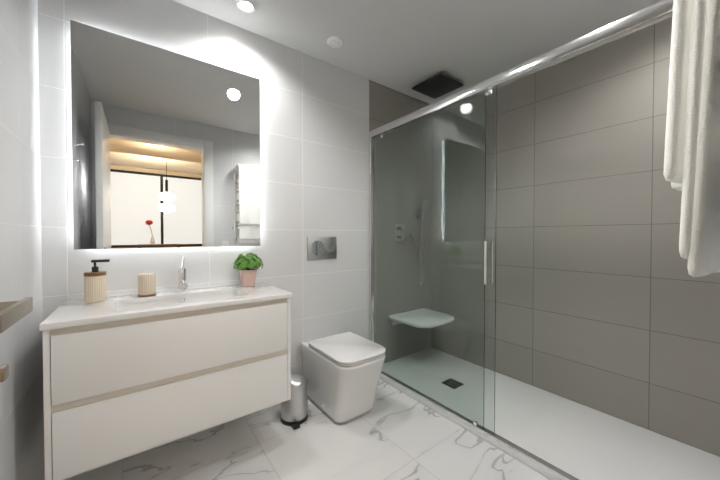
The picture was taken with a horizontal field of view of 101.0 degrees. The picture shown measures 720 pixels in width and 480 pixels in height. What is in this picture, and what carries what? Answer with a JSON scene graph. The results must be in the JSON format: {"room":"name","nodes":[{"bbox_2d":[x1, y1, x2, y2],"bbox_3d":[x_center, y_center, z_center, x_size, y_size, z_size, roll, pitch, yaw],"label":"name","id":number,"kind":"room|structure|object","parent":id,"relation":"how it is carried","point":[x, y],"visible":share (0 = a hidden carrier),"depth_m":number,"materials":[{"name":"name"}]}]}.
{"room":"bathroom","nodes":[
{"label":"bathroom","id":0,"kind":"room"},
{"bbox_2d":[0,0,44,479],"bbox_3d":[-0.856,-0.076,0.461,0.120,2.450,2.120,-1,1,-37],"label":"wall","id":1,"kind":"structure","parent":0,"point":[21,416],"depth_m":1.11,"materials":[{"name":"tile"}]},
{"bbox_2d":[37,0,368,479],"bbox_3d":[-0.768,-0.099,1.927,2.020,2.450,0.120,-1,1,-37],"label":"wall","id":2,"kind":"structure","parent":0,"point":[314,147],"depth_m":1.97,"materials":[{"name":"tile"}]},
{"bbox_2d":[70,20,259,249],"bbox_3d":[-0.997,-0.489,1.651,0.870,1.060,0.034,-1,1,-37],"label":"led mirror","id":3,"kind":"object","parent":2,"relation":"attached to","point":[165,148],"visible":0.96,"depth_m":1.58,"materials":[{"name":"silver metal"}]},
{"bbox_2d":[39,257,291,479],"bbox_3d":[-0.872,0.477,1.491,0.932,0.763,0.466,-1,1,-37],"label":"bathroom vanity","id":4,"kind":"object","parent":2,"relation":"attached to","point":[124,376],"visible":1,"depth_m":1.25,"materials":[{"name":"white paint"}]},
{"bbox_2d":[84,259,109,302],"bbox_3d":[-1.224,0.188,1.383,0.092,0.192,0.079,-1,1,-37],"label":"dispenser","id":5,"kind":"object","parent":4,"relation":"on","point":[95,285],"visible":1,"depth_m":1.35,"materials":[{"name":"beige ceramic"}]},
{"bbox_2d":[138,273,155,296],"bbox_3d":[-1.077,0.226,1.501,0.077,0.112,0.077,-1,1,-37],"label":"tumbler","id":6,"kind":"object","parent":4,"relation":"on","point":[146,284],"visible":1,"depth_m":1.47,"materials":[{"name":"beige ceramic"}]},
{"bbox_2d":[233,253,263,286],"bbox_3d":[-0.679,0.179,1.805,0.172,0.197,0.169,-1,1,-37],"label":"plant pot","id":7,"kind":"object","parent":4,"relation":"on","point":[249,262],"visible":1,"depth_m":1.77,"materials":[{"name":"beige"}]},
{"bbox_2d":[307,237,336,259],"bbox_3d":[-0.279,0.060,2.211,0.246,0.165,0.016,-1,1,-37],"label":"flush plate","id":8,"kind":"object","parent":2,"relation":"attached to","point":[321,247],"visible":1,"depth_m":2.20,"materials":[{"name":"silver metal"}]},
{"bbox_2d":[67,379,549,479],"bbox_3d":[0.235,1.185,1.375,2.940,0.100,2.240,-1,1,-37],"label":"floor","id":9,"kind":"structure","parent":0,"point":[394,433],"depth_m":1.58,"materials":[{"name":"stone"}]},
{"bbox_2d":[280,373,307,429],"bbox_3d":[-0.407,0.992,1.870,0.172,0.270,0.204,-1,1,-37],"label":"pedal bin","id":10,"kind":"object","parent":9,"relation":"on","point":[294,412],"visible":0.85,"depth_m":1.81,"materials":[{"name":"silver metal"}]},
{"bbox_2d":[301,332,385,422],"bbox_3d":[-0.113,0.909,2.002,0.360,0.433,0.564,-1,1,-37],"label":"toilet","id":11,"kind":"object","parent":9,"relation":"on","point":[342,372],"visible":0.98,"depth_m":1.84,"materials":[{"name":"white ceramic"}]},
{"bbox_2d":[380,372,719,479],"bbox_3d":[0.995,1.107,1.944,0.799,0.038,1.998,-1,1,-37],"label":"shower tray","id":12,"kind":"object","parent":9,"relation":"on","point":[577,440],"visible":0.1,"depth_m":1.62,"materials":[{"name":"white ceramic"}]},
{"bbox_2d":[369,0,672,479],"bbox_3d":[0.697,0.102,1.705,0.085,1.984,1.998,-1,1,-37],"label":"glass shower enclosure","id":13,"kind":"object","parent":12,"relation":"on","point":[432,239],"visible":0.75,"depth_m":1.88,"materials":[{"name":"clear glass"}]},
{"bbox_2d":[369,80,429,131],"bbox_3d":[0.407,-0.112,2.809,0.920,2.450,0.120,-1,1,-37],"label":"wall","id":14,"kind":"structure","parent":0,"point":[387,105],"depth_m":2.59,"materials":[{"name":"tile"}]},
{"bbox_2d":[173,0,662,103],"bbox_3d":[0.235,-1.365,1.336,2.940,0.100,2.240,-1,1,-37],"label":"ceiling","id":15,"kind":"structure","parent":0,"point":[404,46],"depth_m":1.87,"materials":[{"name":"white paint"}]},
{"bbox_2d":[236,0,255,12],"bbox_3d":[-0.644,-1.317,1.677,0.104,0.004,0.104,-1,1,-37],"label":"recessed light","id":16,"kind":"object","parent":15,"relation":"in","point":[245,6],"visible":1,"depth_m":1.68,"materials":[{"name":"white plastic"}]},
{"bbox_2d":[327,36,343,47],"bbox_3d":[-0.165,-1.316,1.987,0.116,0.016,0.116,-1,1,-37],"label":"valve","id":17,"kind":"object","parent":15,"relation":"attached to","point":[335,42],"visible":1,"depth_m":1.97,"materials":[{"name":"white plastic"}]},
{"bbox_2d":[412,72,463,98],"bbox_3d":[0.651,-1.307,2.499,0.300,0.050,0.300,-1,1,-37],"label":"shower head","id":18,"kind":"object","parent":15,"relation":"hanging from","point":[438,85],"visible":1,"depth_m":2.48},
{"bbox_2d":[495,17,719,456],"bbox_3d":[1.399,-0.102,2.154,0.120,2.450,2.120,-1,1,-37],"label":"wall","id":19,"kind":"structure","parent":0,"point":[607,303],"depth_m":1.87,"materials":[{"name":"grey tile"}]},
{"bbox_3d":[1.268,-0.081,0.805,1.710,2.450,0.120,-1,1,-37],"label":"wall","id":20,"kind":"structure","parent":0,"visible":0},
{"bbox_2d":[663,0,719,276],"bbox_3d":[0.883,-0.321,0.705,0.640,1.124,0.214,-1,1,-37],"label":"towel","id":21,"kind":"object","parent":20,"relation":"attached to","point":[691,172],"visible":1,"depth_m":0.66,"materials":[{"name":"white fabric"}]},
{"bbox_3d":[0.228,-1.159,0.008,0.890,0.270,0.120,-1,1,-37],"label":"wall","id":22,"kind":"structure","parent":0,"visible":0},
{"bbox_2d":[0,297,32,381],"bbox_3d":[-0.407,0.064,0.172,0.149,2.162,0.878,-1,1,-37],"label":"towel rack","id":23,"kind":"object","parent":22,"relation":"in","point":[12,313],"depth_m":0.47,"materials":[{"name":"brown"}]}
]}

